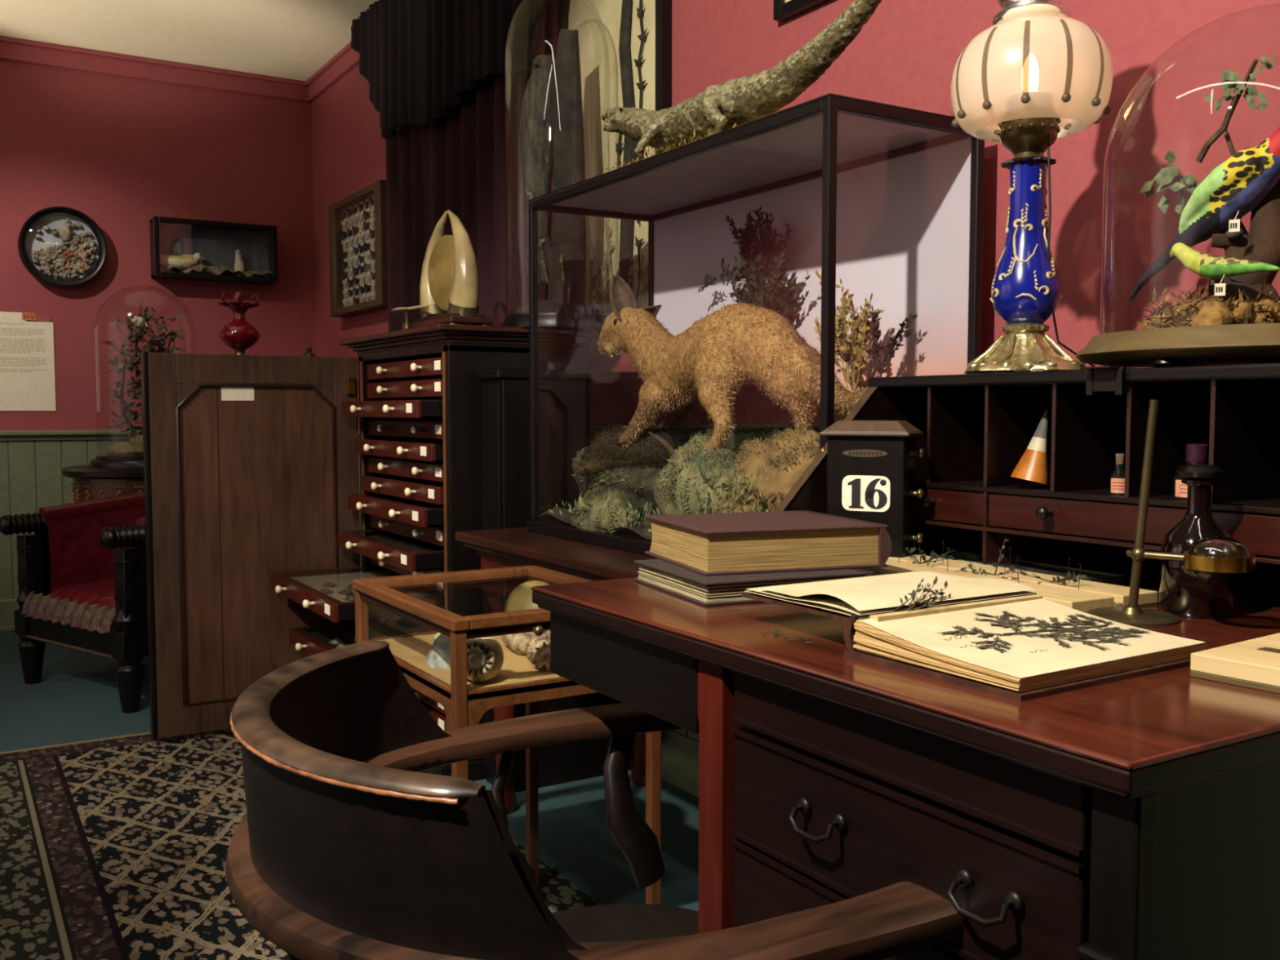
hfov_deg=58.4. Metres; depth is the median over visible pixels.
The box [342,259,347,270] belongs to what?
moth
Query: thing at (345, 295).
moth
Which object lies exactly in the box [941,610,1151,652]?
plant
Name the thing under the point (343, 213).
moth
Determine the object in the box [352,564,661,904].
case
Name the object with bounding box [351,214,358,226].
moth
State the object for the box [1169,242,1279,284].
small parakeet
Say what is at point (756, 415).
rock
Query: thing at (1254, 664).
board
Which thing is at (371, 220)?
moth
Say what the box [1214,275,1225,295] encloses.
paper tag
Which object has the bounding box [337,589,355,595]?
specimen
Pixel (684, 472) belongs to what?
frond
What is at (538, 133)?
bird
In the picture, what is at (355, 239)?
moth
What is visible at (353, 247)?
moth
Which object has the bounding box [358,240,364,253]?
moth
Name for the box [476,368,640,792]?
cabinet
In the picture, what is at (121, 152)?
wall
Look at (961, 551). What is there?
glass tray
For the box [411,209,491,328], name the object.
gong
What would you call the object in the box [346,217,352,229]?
moth
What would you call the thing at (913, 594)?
sprig
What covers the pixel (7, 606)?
baseboard
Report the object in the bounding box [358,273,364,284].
moth
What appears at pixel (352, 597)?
specimen
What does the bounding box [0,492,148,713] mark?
leather armchair
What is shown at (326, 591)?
specimen
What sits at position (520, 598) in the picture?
shell
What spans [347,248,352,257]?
moth
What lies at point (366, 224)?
moth
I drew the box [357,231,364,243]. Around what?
moth
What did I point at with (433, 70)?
velvet curtain
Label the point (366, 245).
moth
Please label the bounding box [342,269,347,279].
moth
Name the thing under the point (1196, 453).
bottle
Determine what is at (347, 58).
trim
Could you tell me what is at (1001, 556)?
sprig
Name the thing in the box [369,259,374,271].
moth
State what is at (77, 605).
seat cushion
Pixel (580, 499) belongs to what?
frond
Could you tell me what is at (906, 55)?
wall
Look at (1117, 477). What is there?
bottle
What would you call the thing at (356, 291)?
moth
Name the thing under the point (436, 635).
shell
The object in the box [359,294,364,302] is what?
moth
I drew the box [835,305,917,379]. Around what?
dried grass
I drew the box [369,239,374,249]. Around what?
moth
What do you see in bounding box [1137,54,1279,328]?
foliage
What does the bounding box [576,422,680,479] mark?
rock
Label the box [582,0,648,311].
stem
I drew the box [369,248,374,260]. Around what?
moth
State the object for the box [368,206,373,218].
moth
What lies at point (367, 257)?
moth
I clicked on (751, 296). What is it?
shrub
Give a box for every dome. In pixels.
[502,0,609,333]
[1075,3,1279,367]
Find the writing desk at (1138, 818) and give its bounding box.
[531,363,1279,959]
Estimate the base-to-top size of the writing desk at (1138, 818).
1.158 m
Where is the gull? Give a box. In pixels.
[160,253,204,268]
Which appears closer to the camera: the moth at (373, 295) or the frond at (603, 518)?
the frond at (603, 518)
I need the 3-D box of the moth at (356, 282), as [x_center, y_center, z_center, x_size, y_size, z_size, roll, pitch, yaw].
[-1.408,-0.990,5.680,0.009,0.057,0.094,-2,4,-32]
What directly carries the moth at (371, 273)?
attached to the wall at (906, 55)
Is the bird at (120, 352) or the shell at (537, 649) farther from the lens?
the bird at (120, 352)
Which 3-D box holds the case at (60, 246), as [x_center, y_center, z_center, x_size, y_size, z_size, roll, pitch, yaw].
[-2.881,-1.161,5.714,0.396,0.396,0.105,-2,4,-32]
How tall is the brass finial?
0.095 m
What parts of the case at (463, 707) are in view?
leg, rail, leg, lid frame, leg, knob, leg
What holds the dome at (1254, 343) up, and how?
on the writing desk at (1138, 818)
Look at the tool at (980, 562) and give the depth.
1.67 m
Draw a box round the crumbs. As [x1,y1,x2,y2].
[762,628,813,643]
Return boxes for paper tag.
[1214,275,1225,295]
[1228,210,1239,231]
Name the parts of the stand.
arm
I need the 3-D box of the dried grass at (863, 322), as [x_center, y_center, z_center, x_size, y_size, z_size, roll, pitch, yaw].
[0.445,-0.318,2.461,0.092,0.279,0.204,-2,4,-32]
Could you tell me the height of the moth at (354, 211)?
0.054 m
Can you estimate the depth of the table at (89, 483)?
5.15 m
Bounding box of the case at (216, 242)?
[149,215,277,284]
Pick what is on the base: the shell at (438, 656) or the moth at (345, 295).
the shell at (438, 656)
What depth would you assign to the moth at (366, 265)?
5.54 m
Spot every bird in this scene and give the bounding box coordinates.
[118,349,131,373]
[126,312,158,333]
[519,53,555,286]
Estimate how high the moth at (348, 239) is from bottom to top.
0.056 m
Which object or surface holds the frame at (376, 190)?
attached to the wall at (906, 55)
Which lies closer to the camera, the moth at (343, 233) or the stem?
the stem
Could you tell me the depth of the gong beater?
3.58 m
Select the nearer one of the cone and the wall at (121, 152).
the cone
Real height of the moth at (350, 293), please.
0.052 m
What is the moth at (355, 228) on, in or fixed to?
attached to the wall at (906, 55)
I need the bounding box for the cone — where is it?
[1010,408,1048,484]
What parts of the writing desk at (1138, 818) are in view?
bracket leg, bail handle, drawer, moulding, drawer, drawer, knob, drawer, bail handle, knob, drawer rail, drawer, catch plate, drawer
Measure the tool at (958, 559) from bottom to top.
0.008 m
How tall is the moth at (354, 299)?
0.066 m
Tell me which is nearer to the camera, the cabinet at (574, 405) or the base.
the base
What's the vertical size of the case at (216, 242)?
0.306 m
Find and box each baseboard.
[0,599,18,632]
[661,729,698,798]
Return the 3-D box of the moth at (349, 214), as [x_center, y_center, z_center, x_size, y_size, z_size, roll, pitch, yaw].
[-1.454,-1.344,5.733,0.009,0.062,0.101,-2,4,-32]
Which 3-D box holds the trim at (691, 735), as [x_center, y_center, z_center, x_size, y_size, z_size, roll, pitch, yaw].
[0.541,0.458,2.648,0.018,0.965,9.080,-2,4,-32]
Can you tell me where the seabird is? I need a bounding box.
[234,249,244,275]
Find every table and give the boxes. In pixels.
[62,464,144,502]
[455,527,658,814]
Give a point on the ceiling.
(290, 39)
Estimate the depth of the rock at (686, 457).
2.51 m
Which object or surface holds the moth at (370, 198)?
attached to the wall at (906, 55)
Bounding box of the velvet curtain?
[351,0,546,332]
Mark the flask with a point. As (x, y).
(1185, 593)
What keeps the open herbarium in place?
on the writing desk at (1138, 818)
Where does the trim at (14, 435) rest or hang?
attached to the wall at (121, 152)
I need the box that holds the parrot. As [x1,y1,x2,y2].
[1128,126,1279,300]
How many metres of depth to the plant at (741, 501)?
2.36 m
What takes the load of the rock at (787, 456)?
on the groundwork
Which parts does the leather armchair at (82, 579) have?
leg, arm post, arm, seat rail, arm post, leg, arm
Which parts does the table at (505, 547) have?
leg, leg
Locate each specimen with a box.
[319,588,333,594]
[320,582,338,586]
[329,638,346,644]
[336,643,350,646]
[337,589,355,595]
[342,595,355,601]
[343,584,353,589]
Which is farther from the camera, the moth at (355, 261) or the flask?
the moth at (355, 261)
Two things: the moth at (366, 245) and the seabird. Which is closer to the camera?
the moth at (366, 245)
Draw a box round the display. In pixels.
[102,301,185,457]
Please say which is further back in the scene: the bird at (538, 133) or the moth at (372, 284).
the moth at (372, 284)
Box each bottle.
[1110,453,1124,495]
[1173,443,1208,500]
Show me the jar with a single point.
(101, 461)
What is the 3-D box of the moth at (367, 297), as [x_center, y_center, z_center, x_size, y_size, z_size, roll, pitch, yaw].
[-1.317,-0.881,5.539,0.009,0.060,0.099,-2,4,-32]
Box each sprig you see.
[893,575,951,611]
[904,545,955,564]
[954,537,1017,575]
[1008,568,1087,586]
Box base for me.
[375,633,560,689]
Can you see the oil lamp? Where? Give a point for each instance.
(1040, 74)
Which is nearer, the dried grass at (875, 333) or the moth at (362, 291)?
the dried grass at (875, 333)
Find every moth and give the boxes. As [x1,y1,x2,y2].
[341,210,346,220]
[341,219,346,231]
[341,226,347,240]
[341,240,346,250]
[342,247,347,259]
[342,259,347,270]
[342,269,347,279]
[342,280,346,289]
[342,289,347,298]
[342,297,348,306]
[346,205,352,217]
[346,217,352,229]
[346,228,351,237]
[346,238,351,248]
[346,255,353,269]
[346,267,352,278]
[346,276,353,288]
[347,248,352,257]
[347,288,352,297]
[347,295,354,305]
[351,203,357,214]
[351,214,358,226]
[351,224,358,235]
[351,235,357,245]
[352,244,358,255]
[352,254,358,266]
[352,262,359,276]
[352,275,358,285]
[352,285,358,296]
[352,295,359,304]
[357,201,363,212]
[357,209,364,223]
[357,222,364,233]
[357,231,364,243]
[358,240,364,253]
[358,252,364,263]
[358,262,364,275]
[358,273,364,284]
[359,284,364,294]
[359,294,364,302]
[363,199,368,209]
[363,210,369,221]
[363,220,368,231]
[363,240,369,252]
[364,231,368,240]
[364,251,369,262]
[364,261,370,273]
[364,271,370,284]
[364,282,370,294]
[364,293,370,301]
[368,196,373,207]
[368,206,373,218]
[368,217,373,228]
[368,227,374,239]
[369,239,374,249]
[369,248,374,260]
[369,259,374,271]
[369,280,374,292]
[369,291,375,299]
[370,271,374,280]
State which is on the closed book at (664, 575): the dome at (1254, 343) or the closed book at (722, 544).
the closed book at (722, 544)
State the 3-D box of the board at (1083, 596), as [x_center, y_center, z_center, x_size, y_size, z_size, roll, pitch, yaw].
[0.478,0.123,1.591,0.160,0.051,0.430,-2,4,-30]
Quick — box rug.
[0,728,600,959]
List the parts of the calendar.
turning knob, lid, turning knob, turning knob, turning knob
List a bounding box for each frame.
[328,179,387,317]
[773,0,830,22]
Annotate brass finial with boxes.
[302,346,316,356]
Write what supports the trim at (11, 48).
attached to the wall at (121, 152)
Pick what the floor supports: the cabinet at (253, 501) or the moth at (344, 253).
the cabinet at (253, 501)
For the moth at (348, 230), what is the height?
0.056 m
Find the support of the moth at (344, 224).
attached to the wall at (906, 55)
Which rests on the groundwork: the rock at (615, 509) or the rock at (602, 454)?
the rock at (615, 509)
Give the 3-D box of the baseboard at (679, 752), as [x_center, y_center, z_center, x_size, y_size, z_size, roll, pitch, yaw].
[0.538,0.860,2.666,0.030,0.160,9.080,-2,4,-32]
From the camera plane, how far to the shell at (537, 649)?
2.06 m
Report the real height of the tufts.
0.204 m
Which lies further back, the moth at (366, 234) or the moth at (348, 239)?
the moth at (348, 239)
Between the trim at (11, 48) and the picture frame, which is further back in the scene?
the trim at (11, 48)
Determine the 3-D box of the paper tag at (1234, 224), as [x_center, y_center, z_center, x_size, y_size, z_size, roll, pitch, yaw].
[0.802,-0.349,1.543,0.013,0.028,0.006,2,4,27]
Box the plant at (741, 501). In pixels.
[711,480,768,513]
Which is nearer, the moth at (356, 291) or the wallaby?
the wallaby
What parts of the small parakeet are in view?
leg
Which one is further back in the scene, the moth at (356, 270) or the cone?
the moth at (356, 270)
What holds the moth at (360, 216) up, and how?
attached to the wall at (906, 55)
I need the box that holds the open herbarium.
[741,571,1207,701]
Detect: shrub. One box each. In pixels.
[697,256,751,293]
[725,205,794,293]
[725,250,810,320]
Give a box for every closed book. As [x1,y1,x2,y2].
[634,559,874,606]
[644,510,892,576]
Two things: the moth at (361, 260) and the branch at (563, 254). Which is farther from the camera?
the moth at (361, 260)
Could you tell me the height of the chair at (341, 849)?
0.820 m
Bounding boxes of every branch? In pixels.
[513,26,603,331]
[648,431,679,454]
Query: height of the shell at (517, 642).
0.051 m
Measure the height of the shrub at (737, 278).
0.080 m
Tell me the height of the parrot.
0.221 m
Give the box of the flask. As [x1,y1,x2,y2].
[1158,464,1235,619]
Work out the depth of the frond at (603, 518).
2.76 m
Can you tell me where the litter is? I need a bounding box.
[601,116,737,172]
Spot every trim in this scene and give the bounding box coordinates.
[0,35,312,102]
[0,429,142,440]
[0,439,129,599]
[305,41,359,102]
[358,453,698,741]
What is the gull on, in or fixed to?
in the case at (216, 242)
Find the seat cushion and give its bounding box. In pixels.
[24,578,115,632]
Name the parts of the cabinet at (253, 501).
door, door panel, door moulding, knob, knob, drawer, knob, drawer, knob, knob, knob, knob, knob, drawer, drawer, knob, knob, knob, knob, knob, knob, knob, knob, drawer, knob, knob, drawer, drawer glass, drawer, knob, drawer glass, drawer, drawer, drawer, drawer, drawer, drawer, drawer, knob, knob, knob, knob, knob, knob, knob, knob, drawer, drawer, cornice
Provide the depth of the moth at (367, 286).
5.54 m
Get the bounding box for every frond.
[577,493,595,511]
[600,497,614,533]
[674,468,693,514]
[696,446,712,481]
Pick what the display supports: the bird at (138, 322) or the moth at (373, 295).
the bird at (138, 322)
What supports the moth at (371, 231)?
attached to the wall at (906, 55)
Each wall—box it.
[0,58,315,431]
[311,0,1279,430]
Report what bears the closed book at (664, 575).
on the writing desk at (1138, 818)
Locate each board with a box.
[857,535,1158,612]
[1190,632,1279,693]
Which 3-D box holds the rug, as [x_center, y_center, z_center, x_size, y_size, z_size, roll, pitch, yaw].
[-0.719,0.970,2.109,1.520,0.008,4.040,-2,4,-32]
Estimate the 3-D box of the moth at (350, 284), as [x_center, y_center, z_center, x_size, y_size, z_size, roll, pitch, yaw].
[-1.456,-0.995,5.757,0.009,0.061,0.100,-2,4,-32]
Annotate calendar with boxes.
[819,420,924,557]
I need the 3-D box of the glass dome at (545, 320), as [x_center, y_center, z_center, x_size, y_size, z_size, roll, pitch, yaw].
[-0.250,-0.978,3.474,0.336,1.040,0.336,-2,4,-32]
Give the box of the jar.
[89,285,195,468]
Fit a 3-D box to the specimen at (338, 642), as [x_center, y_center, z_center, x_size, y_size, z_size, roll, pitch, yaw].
[-0.980,0.526,3.711,0.049,0.017,0.071,-2,4,-32]
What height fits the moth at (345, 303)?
0.064 m
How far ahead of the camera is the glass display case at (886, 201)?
2.50 m
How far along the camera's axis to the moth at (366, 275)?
5.53 m
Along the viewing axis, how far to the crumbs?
1.24 m
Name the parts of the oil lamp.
burner, lamp shade, cord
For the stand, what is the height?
0.257 m
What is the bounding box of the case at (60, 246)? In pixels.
[17,206,107,288]
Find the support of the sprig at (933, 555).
on the board at (1083, 596)
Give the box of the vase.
[217,290,260,355]
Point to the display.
(133, 447)
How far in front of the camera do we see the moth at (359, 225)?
5.61 m
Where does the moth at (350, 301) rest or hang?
attached to the wall at (906, 55)
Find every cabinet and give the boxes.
[140,324,596,781]
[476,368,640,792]
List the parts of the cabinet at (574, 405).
door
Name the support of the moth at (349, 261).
attached to the wall at (906, 55)
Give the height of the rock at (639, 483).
0.227 m
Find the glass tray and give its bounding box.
[937,551,1125,586]
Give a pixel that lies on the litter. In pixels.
(709, 131)
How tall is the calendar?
0.229 m
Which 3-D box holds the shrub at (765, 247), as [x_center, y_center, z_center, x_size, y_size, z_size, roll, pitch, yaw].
[0.280,-0.555,2.751,0.105,0.219,0.218,-1,4,-22]
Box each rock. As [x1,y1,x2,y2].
[569,486,639,533]
[571,447,663,514]
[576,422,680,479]
[653,431,738,515]
[657,381,835,453]
[731,427,819,511]
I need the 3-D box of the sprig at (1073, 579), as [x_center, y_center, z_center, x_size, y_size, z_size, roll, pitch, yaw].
[0.537,0.126,1.502,0.095,0.023,0.039,2,4,35]
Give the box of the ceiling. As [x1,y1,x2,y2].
[0,0,378,81]
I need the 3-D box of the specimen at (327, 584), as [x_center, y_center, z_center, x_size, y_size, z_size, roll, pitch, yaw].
[-0.993,0.337,3.665,0.048,0.019,0.071,-2,4,-32]
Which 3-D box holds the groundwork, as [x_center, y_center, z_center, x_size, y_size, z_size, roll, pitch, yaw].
[0.186,0.095,2.708,0.366,0.074,1.176,-2,4,-32]
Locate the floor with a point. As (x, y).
(77, 699)
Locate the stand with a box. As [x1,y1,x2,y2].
[1084,400,1255,626]
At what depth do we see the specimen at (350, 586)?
3.61 m
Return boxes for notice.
[0,311,55,410]
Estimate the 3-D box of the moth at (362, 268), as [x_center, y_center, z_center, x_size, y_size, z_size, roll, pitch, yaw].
[-1.361,-1.035,5.600,0.009,0.057,0.094,-2,4,-32]
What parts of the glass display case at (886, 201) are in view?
lid, lid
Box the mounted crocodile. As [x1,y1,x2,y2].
[601,0,881,154]
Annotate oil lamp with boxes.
[950,0,1113,373]
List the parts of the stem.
budded stem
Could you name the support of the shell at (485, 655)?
on the base
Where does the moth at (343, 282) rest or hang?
attached to the wall at (906, 55)
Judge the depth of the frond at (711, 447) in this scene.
2.41 m
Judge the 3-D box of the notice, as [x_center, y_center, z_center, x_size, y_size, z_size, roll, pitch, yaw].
[-3.121,-0.587,5.658,0.400,0.488,0.008,-2,4,-32]
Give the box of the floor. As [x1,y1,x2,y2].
[0,631,698,911]
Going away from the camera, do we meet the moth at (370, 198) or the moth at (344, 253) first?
the moth at (370, 198)
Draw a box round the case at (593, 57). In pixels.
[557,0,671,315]
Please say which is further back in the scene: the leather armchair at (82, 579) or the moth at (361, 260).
the moth at (361, 260)
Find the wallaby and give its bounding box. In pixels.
[595,274,868,459]
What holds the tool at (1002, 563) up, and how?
in the glass tray
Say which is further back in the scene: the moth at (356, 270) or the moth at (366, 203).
the moth at (356, 270)
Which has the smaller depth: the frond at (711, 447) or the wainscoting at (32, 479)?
the frond at (711, 447)
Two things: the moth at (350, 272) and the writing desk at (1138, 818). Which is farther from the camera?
the moth at (350, 272)
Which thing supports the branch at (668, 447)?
on the rock at (686, 457)
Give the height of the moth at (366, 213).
0.066 m
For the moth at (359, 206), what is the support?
attached to the wall at (906, 55)
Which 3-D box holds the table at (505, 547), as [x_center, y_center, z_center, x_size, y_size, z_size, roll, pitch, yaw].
[0.130,0.553,2.690,0.600,0.770,1.460,-2,4,-32]
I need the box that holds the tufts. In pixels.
[549,460,773,532]
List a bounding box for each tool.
[957,559,1036,573]
[974,560,1084,579]
[1000,561,1102,581]
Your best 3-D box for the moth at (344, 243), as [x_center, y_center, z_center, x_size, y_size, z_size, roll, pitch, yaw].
[-1.501,-1.199,5.819,0.009,0.059,0.097,-2,4,-32]
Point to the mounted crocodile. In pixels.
(745, 99)
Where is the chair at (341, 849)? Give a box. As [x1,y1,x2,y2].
[225,640,963,959]
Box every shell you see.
[424,633,450,668]
[433,631,440,640]
[466,636,503,681]
[501,631,534,654]
[504,580,550,632]
[524,630,550,671]
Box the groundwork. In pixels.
[538,507,662,539]
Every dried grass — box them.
[813,269,884,391]
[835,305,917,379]
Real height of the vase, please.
0.358 m
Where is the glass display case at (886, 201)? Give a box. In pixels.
[527,93,984,556]
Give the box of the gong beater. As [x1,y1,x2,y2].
[391,303,430,329]

